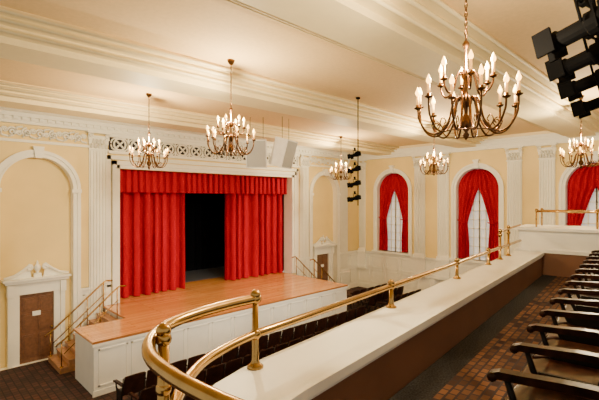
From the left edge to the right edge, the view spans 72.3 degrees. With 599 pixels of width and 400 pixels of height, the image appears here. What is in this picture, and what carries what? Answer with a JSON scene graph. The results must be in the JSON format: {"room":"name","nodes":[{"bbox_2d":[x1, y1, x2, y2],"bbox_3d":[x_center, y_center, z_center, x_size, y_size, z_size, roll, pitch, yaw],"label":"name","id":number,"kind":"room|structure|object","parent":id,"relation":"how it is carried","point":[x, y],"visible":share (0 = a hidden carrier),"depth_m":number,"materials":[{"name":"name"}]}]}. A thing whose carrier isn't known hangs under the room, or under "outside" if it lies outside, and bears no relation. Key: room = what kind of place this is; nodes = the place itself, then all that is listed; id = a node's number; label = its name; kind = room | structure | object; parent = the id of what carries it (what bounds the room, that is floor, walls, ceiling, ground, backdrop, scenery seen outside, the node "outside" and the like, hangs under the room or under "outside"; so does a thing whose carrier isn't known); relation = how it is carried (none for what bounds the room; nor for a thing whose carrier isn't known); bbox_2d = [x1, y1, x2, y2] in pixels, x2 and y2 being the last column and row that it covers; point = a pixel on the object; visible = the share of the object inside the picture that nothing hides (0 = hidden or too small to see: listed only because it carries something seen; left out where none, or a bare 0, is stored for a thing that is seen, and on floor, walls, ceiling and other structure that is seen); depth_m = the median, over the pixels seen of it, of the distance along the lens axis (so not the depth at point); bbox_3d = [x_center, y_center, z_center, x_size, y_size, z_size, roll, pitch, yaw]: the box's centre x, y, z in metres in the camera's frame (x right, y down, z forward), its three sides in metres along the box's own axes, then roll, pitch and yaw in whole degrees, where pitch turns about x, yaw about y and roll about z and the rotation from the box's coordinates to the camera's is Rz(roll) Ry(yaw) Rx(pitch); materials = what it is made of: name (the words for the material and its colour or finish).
{"room":"auditorium","nodes":[
{"label":"auditorium","id":0,"kind":"room"},
{"bbox_2d":[44,280,126,373],"bbox_3d":[-6.679,3.847,12.834,2.018,2.305,1.340,0,0,-44],"label":"staircase","id":1,"kind":"structure","parent":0,"point":[63,362],"depth_m":12.64,"materials":[{"name":"brown wood"}]},
{"bbox_2d":[0,122,357,370],"bbox_3d":[-5.038,1.100,15.973,23.100,7.800,0.500,0,0,-44],"label":"wall","id":2,"kind":"structure","parent":0,"point":[36,197],"depth_m":13.13,"materials":[{"name":"beige paint"}]},
{"bbox_2d":[1,260,70,368],"bbox_3d":[-8.103,3.430,12.685,1.800,3.140,0.360,0,0,-44],"label":"door","id":3,"kind":"structure","parent":2,"relation":"in","point":[35,304],"depth_m":12.68,"materials":[{"name":"brown wood"}]},
{"bbox_2d":[85,130,111,324],"bbox_3d":[-6.738,1.350,13.777,0.760,7.300,0.268,0,0,-44],"label":"pilaster","id":4,"kind":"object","parent":2,"relation":"attached to","point":[98,145],"depth_m":13.75,"materials":[{"name":"white paint"}]},
{"bbox_2d":[0,126,337,167],"bbox_3d":[-5.481,-1.992,15.139,21.300,0.503,0.086,0,0,-44],"label":"trim","id":5,"kind":"structure","parent":2,"relation":"attached to","point":[9,129],"depth_m":12.85,"materials":[{"name":"white paint"}]},
{"bbox_2d":[0,146,340,333],"bbox_3d":[-3.326,1.680,17.182,15.540,6.640,0.160,0,0,-44],"label":"trim","id":6,"kind":"structure","parent":2,"relation":"attached to","point":[37,152],"depth_m":13.35,"materials":[{"name":"white paint"}]},
{"bbox_2d":[107,155,298,304],"bbox_3d":[-3.322,1.025,17.186,9.130,5.130,0.160,0,0,-44],"label":"frame","id":7,"kind":"object","parent":2,"relation":"attached to","point":[113,167],"visible":0.94,"depth_m":14.66,"materials":[{"name":"white paint"}]},
{"bbox_2d":[120,192,184,297],"bbox_3d":[-5.719,1.165,15.744,2.672,4.830,0.488,0,0,-44],"label":"stage curtain","id":8,"kind":"object","parent":7,"relation":"hanging from","point":[152,225],"depth_m":15.77,"materials":[{"name":"red fabric"}]},
{"bbox_2d":[120,169,286,193],"bbox_3d":[-3.579,-0.750,17.472,8.153,0.940,0.243,0,0,-44],"label":"valance","id":9,"kind":"object","parent":7,"relation":"hanging from","point":[143,181],"depth_m":16.86,"materials":[{"name":"red fabric"}]},
{"bbox_2d":[224,194,282,280],"bbox_3d":[-2.031,1.165,19.354,3.327,4.830,0.470,0,0,-44],"label":"stage curtain","id":10,"kind":"object","parent":7,"relation":"hanging from","point":[253,222],"depth_m":19.15,"materials":[{"name":"red fabric"}]},
{"bbox_2d":[107,134,299,167],"bbox_3d":[-3.282,-1.940,17.216,9.110,0.680,0.168,0,0,-44],"label":"frieze","id":11,"kind":"object","parent":2,"relation":"in","point":[118,143],"visible":0.54,"depth_m":15.82,"materials":[{"name":"white paint"}]},
{"bbox_2d":[81,250,357,326],"bbox_3d":[-4.828,3.950,15.758,23.100,2.100,0.100,0,0,-44],"label":"trim","id":12,"kind":"structure","parent":2,"relation":"attached to","point":[352,255],"depth_m":23.18,"materials":[{"name":"white paint"}]},
{"bbox_2d":[185,193,283,270],"bbox_3d":[-5.054,0.800,18.961,10.650,6.000,4.200,0,0,-44],"label":"drape","id":13,"kind":"object","parent":2,"relation":"hanging from","point":[204,212],"visible":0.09,"depth_m":21.67,"materials":[{"name":"black fabric"}]},
{"bbox_2d":[0,107,598,160],"bbox_3d":[1.667,-2.540,9.102,23.100,0.520,18.700,0,0,-44],"label":"trim","id":14,"kind":"structure","parent":2,"relation":"attached to","point":[7,115],"depth_m":16.15,"materials":[{"name":"white paint"}]},
{"bbox_2d":[299,154,311,276],"bbox_3d":[0.290,1.350,20.636,0.760,7.300,0.268,0,0,-44],"label":"trim","id":15,"kind":"structure","parent":2,"relation":"attached to","point":[304,162],"depth_m":20.60,"materials":[{"name":"white paint"}]},
{"bbox_2d":[313,235,336,281],"bbox_3d":[1.287,3.430,21.848,1.800,3.140,0.360,0,0,-44],"label":"door","id":16,"kind":"structure","parent":2,"relation":"in","point":[323,251],"depth_m":21.96,"materials":[{"name":"brown wood"}]},
{"bbox_2d":[339,158,350,289],"bbox_3d":[2.530,1.350,22.822,0.760,7.300,0.268,0,0,-44],"label":"trim","id":17,"kind":"structure","parent":2,"relation":"attached to","point":[344,271],"depth_m":22.80,"materials":[{"name":"white paint"}]},
{"bbox_2d":[0,286,385,399],"bbox_3d":[1.667,5.075,9.102,23.100,0.150,18.700,0,0,-44],"label":"floor","id":18,"kind":"structure","parent":0,"point":[40,380],"depth_m":11.11,"materials":[{"name":"carpet"}]},
{"bbox_2d":[183,383,215,399],"bbox_3d":[0.352,4.551,11.666,9.400,0.898,0.636,0,0,-44],"label":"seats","id":19,"kind":"object","parent":18,"relation":"on","point":[186,397],"visible":0.02,"depth_m":8.66,"materials":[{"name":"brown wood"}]},
{"bbox_2d":[73,266,347,397],"bbox_3d":[-4.262,4.300,16.695,10.240,1.400,7.750,0,0,-44],"label":"stage","id":20,"kind":"object","parent":18,"relation":"on","point":[105,352],"visible":0.52,"depth_m":13.36,"materials":[{"name":"brown wood"}]},
{"bbox_2d":[128,322,346,399],"bbox_3d":[-0.290,4.551,12.324,9.400,0.898,0.636,0,0,-44],"label":"seats","id":21,"kind":"object","parent":18,"relation":"on","point":[216,373],"visible":0.27,"depth_m":10.47,"materials":[{"name":"brown wood"}]},
{"bbox_2d":[113,306,364,399],"bbox_3d":[-0.932,4.551,12.983,9.400,0.898,0.636,0,0,-44],"label":"seats","id":22,"kind":"object","parent":18,"relation":"on","point":[134,383],"visible":0.77,"depth_m":12.10,"materials":[{"name":"brown wood"}]},
{"bbox_2d":[347,283,386,308],"bbox_3d":[3.222,4.551,19.608,2.800,0.898,0.636,0,0,-44],"label":"seats","id":23,"kind":"object","parent":18,"relation":"on","point":[357,292],"visible":0.3,"depth_m":19.03,"materials":[{"name":"brown wood"}]},
{"bbox_2d":[361,286,403,311],"bbox_3d":[3.864,4.551,18.949,2.800,0.898,0.636,0,0,-44],"label":"seats","id":24,"kind":"object","parent":18,"relation":"on","point":[380,297],"visible":0.66,"depth_m":18.43,"materials":[{"name":"brown wood"}]},
{"bbox_2d":[376,289,420,307],"bbox_3d":[4.507,4.551,18.291,2.800,0.898,0.636,0,0,-44],"label":"seats","id":25,"kind":"object","parent":18,"relation":"on","point":[399,297],"visible":0.3,"depth_m":17.83,"materials":[{"name":"brown wood"}]},
{"bbox_2d":[0,0,598,145],"bbox_3d":[1.670,-2.875,9.314,23.400,0.150,19.000,0,0,-44],"label":"ceiling","id":26,"kind":"structure","parent":0,"point":[214,31],"depth_m":7.73,"materials":[{"name":"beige paint"}]},
{"bbox_2d":[129,93,168,168],"bbox_3d":[-3.964,-1.798,10.800,1.012,1.995,1.012,0,0,-44],"label":"chandelier","id":27,"kind":"object","parent":26,"relation":"hanging from","point":[149,154],"visible":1,"depth_m":10.75,"materials":[{"name":"brown metal"}]},
{"bbox_2d":[0,80,398,155],"bbox_3d":[-3.466,-2.620,14.362,23.100,0.360,2.030,0,0,-44],"label":"ceiling beam","id":28,"kind":"structure","parent":26,"relation":"attached to","point":[12,94],"depth_m":12.47,"materials":[{"name":"white paint"}]},
{"bbox_2d":[206,59,255,156],"bbox_3d":[-1.370,-1.827,8.200,1.012,1.935,1.012,0,0,-44],"label":"chandelier","id":29,"kind":"object","parent":26,"relation":"hanging from","point":[231,147],"visible":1,"depth_m":8.14,"materials":[{"name":"brown metal"}]},
{"bbox_2d":[0,5,487,147],"bbox_3d":[-0.324,-2.620,11.142,23.100,0.360,2.030,0,0,-44],"label":"ceiling beam","id":30,"kind":"structure","parent":26,"relation":"attached to","point":[25,37],"depth_m":8.33,"materials":[{"name":"white paint"}]},
{"bbox_2d":[245,137,266,167],"bbox_3d":[-1.451,-1.937,13.976,0.700,1.727,0.832,0,0,-1],"label":"loudspeaker","id":31,"kind":"object","parent":26,"relation":"hanging from","point":[257,158],"visible":0.93,"depth_m":13.72,"materials":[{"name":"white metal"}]},
{"bbox_2d":[269,136,297,168],"bbox_3d":[-0.578,-1.937,14.003,0.832,1.727,0.700,0,0,29],"label":"loudspeaker","id":32,"kind":"object","parent":26,"relation":"hanging from","point":[283,150],"visible":1,"depth_m":13.79,"materials":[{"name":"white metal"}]},
{"bbox_2d":[329,136,351,179],"bbox_3d":[1.822,-1.817,18.000,1.012,1.955,1.012,0,0,-44],"label":"chandelier","id":33,"kind":"object","parent":26,"relation":"hanging from","point":[340,165],"visible":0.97,"depth_m":17.95,"materials":[{"name":"brown metal"}]},
{"bbox_2d":[347,97,360,204],"bbox_3d":[1.516,-1.325,11.341,0.200,2.950,0.430,0,0,-44],"label":"stage lights","id":34,"kind":"object","parent":26,"relation":"hanging from","point":[357,153],"visible":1,"depth_m":11.21,"materials":[{"name":"black metal"}]},
{"bbox_2d":[225,0,598,137],"bbox_3d":[2.819,-2.620,7.921,23.100,0.360,2.030,0,0,-44],"label":"ceiling beam","id":35,"kind":"structure","parent":26,"relation":"attached to","point":[410,37],"depth_m":6.65,"materials":[{"name":"white paint"}]},
{"bbox_2d":[419,119,448,174],"bbox_3d":[4.691,-1.817,14.300,1.012,1.955,1.012,0,0,-44],"label":"chandelier","id":36,"kind":"object","parent":26,"relation":"hanging from","point":[433,171],"visible":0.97,"depth_m":14.23,"materials":[{"name":"brown metal"}]},
{"bbox_2d":[414,0,522,139],"bbox_3d":[1.665,-1.698,4.100,1.012,2.195,1.012,0,0,-44],"label":"chandelier","id":37,"kind":"object","parent":26,"relation":"hanging from","point":[466,123],"visible":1,"depth_m":4.04,"materials":[{"name":"brown metal"}]},
{"bbox_2d":[531,0,598,118],"bbox_3d":[4.216,-2.116,5.883,0.836,1.369,5.550,0,0,39],"label":"rig","id":38,"kind":"object","parent":26,"relation":"hanging from","point":[554,44],"visible":1,"depth_m":4.61,"materials":[{"name":"black metal"}]},
{"bbox_2d":[559,95,598,167],"bbox_3d":[7.552,-1.817,11.000,1.012,1.955,1.012,0,0,-44],"label":"chandelier","id":39,"kind":"object","parent":26,"relation":"hanging from","point":[580,144],"visible":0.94,"depth_m":10.97,"materials":[{"name":"brown metal"}]},
{"bbox_2d":[292,256,334,281],"bbox_3d":[0.784,3.847,19.838,2.018,2.305,1.340,0,0,-44],"label":"stair railing","id":40,"kind":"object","parent":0,"point":[293,256],"depth_m":19.70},
{"bbox_2d":[358,140,598,260],"bbox_3d":[10.059,1.100,17.291,0.350,7.800,18.700,0,0,-44],"label":"wall","id":41,"kind":"structure","parent":0,"point":[495,158],"depth_m":19.39,"materials":[{"name":"beige paint"}]},
{"bbox_2d":[356,159,366,268],"bbox_3d":[3.551,0.800,23.516,0.268,6.200,0.580,0,0,-44],"label":"trim","id":42,"kind":"structure","parent":41,"relation":"attached to","point":[361,250],"depth_m":23.48,"materials":[{"name":"white paint"}]},
{"bbox_2d":[371,165,412,255],"bbox_3d":[5.098,0.520,22.231,0.530,4.760,2.560,0,0,-44],"label":"window","id":43,"kind":"structure","parent":41,"relation":"in","point":[391,170],"depth_m":22.36,"materials":[{"name":"white paint"}]},
{"bbox_2d":[379,173,407,252],"bbox_3d":[5.117,0.670,22.248,0.243,4.220,1.928,0,0,-43],"label":"window curtain","id":44,"kind":"object","parent":43,"relation":"hanging from","point":[394,181],"visible":0.95,"depth_m":22.32,"materials":[{"name":"red fabric"}]},
{"bbox_2d":[411,154,426,277],"bbox_3d":[6.087,0.800,20.918,0.268,6.200,0.760,0,0,-44],"label":"trim","id":45,"kind":"structure","parent":41,"relation":"attached to","point":[419,257],"depth_m":20.91,"materials":[{"name":"white paint"}]},
{"bbox_2d":[358,251,482,293],"bbox_3d":[9.897,3.950,17.134,0.100,2.100,18.700,0,0,-44],"label":"wainscoting","id":46,"kind":"structure","parent":41,"relation":"attached to","point":[381,267],"depth_m":21.98,"materials":[{"name":"white paint"}]},
{"bbox_2d":[434,152,450,280],"bbox_3d":[6.974,0.800,20.009,0.268,6.200,0.760,0,0,-44],"label":"trim","id":47,"kind":"structure","parent":41,"relation":"attached to","point":[442,258],"depth_m":19.99,"materials":[{"name":"white paint"}]},
{"bbox_2d":[449,159,503,263],"bbox_3d":[8.255,0.520,18.996,0.530,4.760,2.560,0,0,-44],"label":"window","id":48,"kind":"structure","parent":41,"relation":"in","point":[476,164],"depth_m":19.12,"materials":[{"name":"white paint"}]},
{"bbox_2d":[458,169,498,260],"bbox_3d":[8.274,0.670,19.013,0.243,4.220,1.928,0,0,-43],"label":"window curtain","id":49,"kind":"object","parent":48,"relation":"hanging from","point":[483,179],"visible":0.93,"depth_m":19.06,"materials":[{"name":"red fabric"}]},
{"bbox_2d":[504,146,523,252],"bbox_3d":[9.243,0.800,17.683,0.268,6.200,0.760,0,0,-44],"label":"trim","id":50,"kind":"structure","parent":41,"relation":"attached to","point":[514,160],"depth_m":17.72,"materials":[{"name":"white paint"}]},
{"bbox_2d":[535,143,557,224],"bbox_3d":[10.117,0.800,16.789,0.268,6.200,0.760,0,0,-44],"label":"trim","id":51,"kind":"structure","parent":41,"relation":"attached to","point":[547,156],"depth_m":16.78,"materials":[{"name":"white paint"}]},
{"bbox_2d":[559,151,598,225],"bbox_3d":[11.398,0.520,15.775,0.530,4.760,2.560,0,0,-44],"label":"window","id":52,"kind":"structure","parent":41,"relation":"in","point":[562,183],"depth_m":16.39,"materials":[{"name":"white paint"}]},
{"bbox_2d":[567,163,598,225],"bbox_3d":[11.416,0.670,15.792,0.243,4.220,1.928,0,0,-43],"label":"window curtain","id":53,"kind":"object","parent":52,"relation":"hanging from","point":[582,183],"visible":0.52,"depth_m":16.17,"materials":[{"name":"red fabric"}]},
{"bbox_2d":[389,275,582,399],"bbox_3d":[2.817,1.775,2.282,4.530,0.350,13.100,0,0,39],"label":"floor","id":54,"kind":"structure","parent":0,"point":[461,373],"depth_m":4.22,"materials":[{"name":"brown carpet"}]},
{"bbox_2d":[213,250,543,399],"bbox_3d":[2.076,1.680,5.243,1.028,1.140,9.335,0,0,36],"label":"balcony parapet","id":55,"kind":"object","parent":54,"relation":"attached to","point":[374,355],"visible":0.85,"depth_m":3.46,"materials":[{"name":"white paint"}]},
{"bbox_2d":[142,224,521,399],"bbox_3d":[2.319,0.804,5.106,9.055,0.611,2.096,0,0,-44],"label":"brass rail","id":56,"kind":"object","parent":55,"relation":"on","point":[168,376],"depth_m":2.37,"materials":[{"name":"gold metal"}]},
{"bbox_2d":[487,368,598,399],"bbox_3d":[1.143,1.151,1.907,0.636,0.898,0.600,0,0,39],"label":"seat","id":57,"kind":"object","parent":54,"relation":"on","point":[508,376],"visible":1,"depth_m":2.13,"materials":[{"name":"brown wood"}]},
{"bbox_2d":[503,342,598,399],"bbox_3d":[1.501,1.151,2.344,0.636,0.898,0.551,0,0,39],"label":"seat","id":58,"kind":"object","parent":54,"relation":"on","point":[522,392],"visible":0.73,"depth_m":2.52,"materials":[{"name":"brown wood"}]},
{"bbox_2d":[514,224,598,276],"bbox_3d":[6.997,1.425,8.139,1.893,1.650,4.805,0,0,-44],"label":"box","id":59,"kind":"object","parent":54,"relation":"on","point":[565,248],"depth_m":8.61,"materials":[{"name":"white paint"}]},
{"bbox_2d":[535,208,598,228],"bbox_3d":[6.989,0.393,8.172,3.937,0.415,0.780,0,0,39],"label":"railing","id":60,"kind":"object","parent":59,"relation":"on","point":[541,210],"visible":0.98,"depth_m":8.92,"materials":[{"name":"gold metal"}]},
{"bbox_2d":[522,323,598,384],"bbox_3d":[1.843,1.151,2.762,0.636,0.898,0.551,0,0,39],"label":"seat","id":61,"kind":"object","parent":54,"relation":"on","point":[588,372],"visible":0.44,"depth_m":2.91,"materials":[{"name":"brown wood"}]},
{"bbox_2d":[532,309,598,358],"bbox_3d":[2.185,1.151,3.180,0.636,0.898,0.551,0,0,39],"label":"seat","id":62,"kind":"object","parent":54,"relation":"on","point":[565,341],"visible":0.48,"depth_m":3.36,"materials":[{"name":"brown wood"}]},
{"bbox_2d":[546,297,598,339],"bbox_3d":[2.527,1.151,3.598,0.636,0.898,0.551,0,0,39],"label":"seat","id":63,"kind":"object","parent":54,"relation":"on","point":[572,322],"visible":0.35,"depth_m":3.81,"materials":[{"name":"brown wood"}]},
{"bbox_2d":[556,288,598,324],"bbox_3d":[2.869,1.151,4.015,0.636,0.898,0.551,0,0,39],"label":"seat","id":64,"kind":"object","parent":54,"relation":"on","point":[561,320],"visible":0.35,"depth_m":4.24,"materials":[{"name":"brown wood"}]},
{"bbox_2d":[564,280,598,310],"bbox_3d":[3.211,1.151,4.433,0.636,0.898,0.551,0,0,39],"label":"seat","id":65,"kind":"object","parent":54,"relation":"on","point":[575,284],"visible":0.38,"depth_m":4.68,"materials":[{"name":"brown wood"}]},
{"bbox_2d":[570,274,598,298],"bbox_3d":[3.553,1.151,4.851,0.636,0.898,0.551,0,0,39],"label":"seat","id":66,"kind":"object","parent":54,"relation":"on","point":[579,276],"visible":0.3,"depth_m":5.10,"materials":[{"name":"brown wood"}]},
{"bbox_2d":[573,269,598,294],"bbox_3d":[3.895,1.151,5.269,0.636,0.898,0.551,0,0,39],"label":"seat","id":67,"kind":"object","parent":54,"relation":"on","point":[577,271],"visible":0.27,"depth_m":5.53,"materials":[{"name":"brown wood"}]},
{"bbox_2d":[578,264,598,287],"bbox_3d":[4.237,1.151,5.687,0.636,0.898,0.551,0,0,39],"label":"seat","id":68,"kind":"object","parent":54,"relation":"on","point":[587,266],"visible":0.29,"depth_m":5.96,"materials":[{"name":"brown wood"}]},
{"bbox_2d":[582,260,598,280],"bbox_3d":[4.579,1.151,6.105,0.636,0.898,0.551,0,0,39],"label":"seat","id":69,"kind":"object","parent":54,"relation":"on","point":[584,261],"visible":0.3,"depth_m":6.38,"materials":[{"name":"brown wood"}]},
{"bbox_2d":[586,256,598,274],"bbox_3d":[4.921,1.151,6.523,0.636,0.898,0.551,0,0,39],"label":"seat","id":70,"kind":"object","parent":54,"relation":"on","point":[589,257],"visible":0.37,"depth_m":6.82,"materials":[{"name":"brown wood"}]},
{"bbox_2d":[589,253,598,268],"bbox_3d":[5.263,1.151,6.941,0.636,0.898,0.551,0,0,39],"label":"seat","id":71,"kind":"object","parent":54,"relation":"on","point":[590,254],"visible":0.26,"depth_m":7.24,"materials":[{"name":"brown wood"}]}
]}

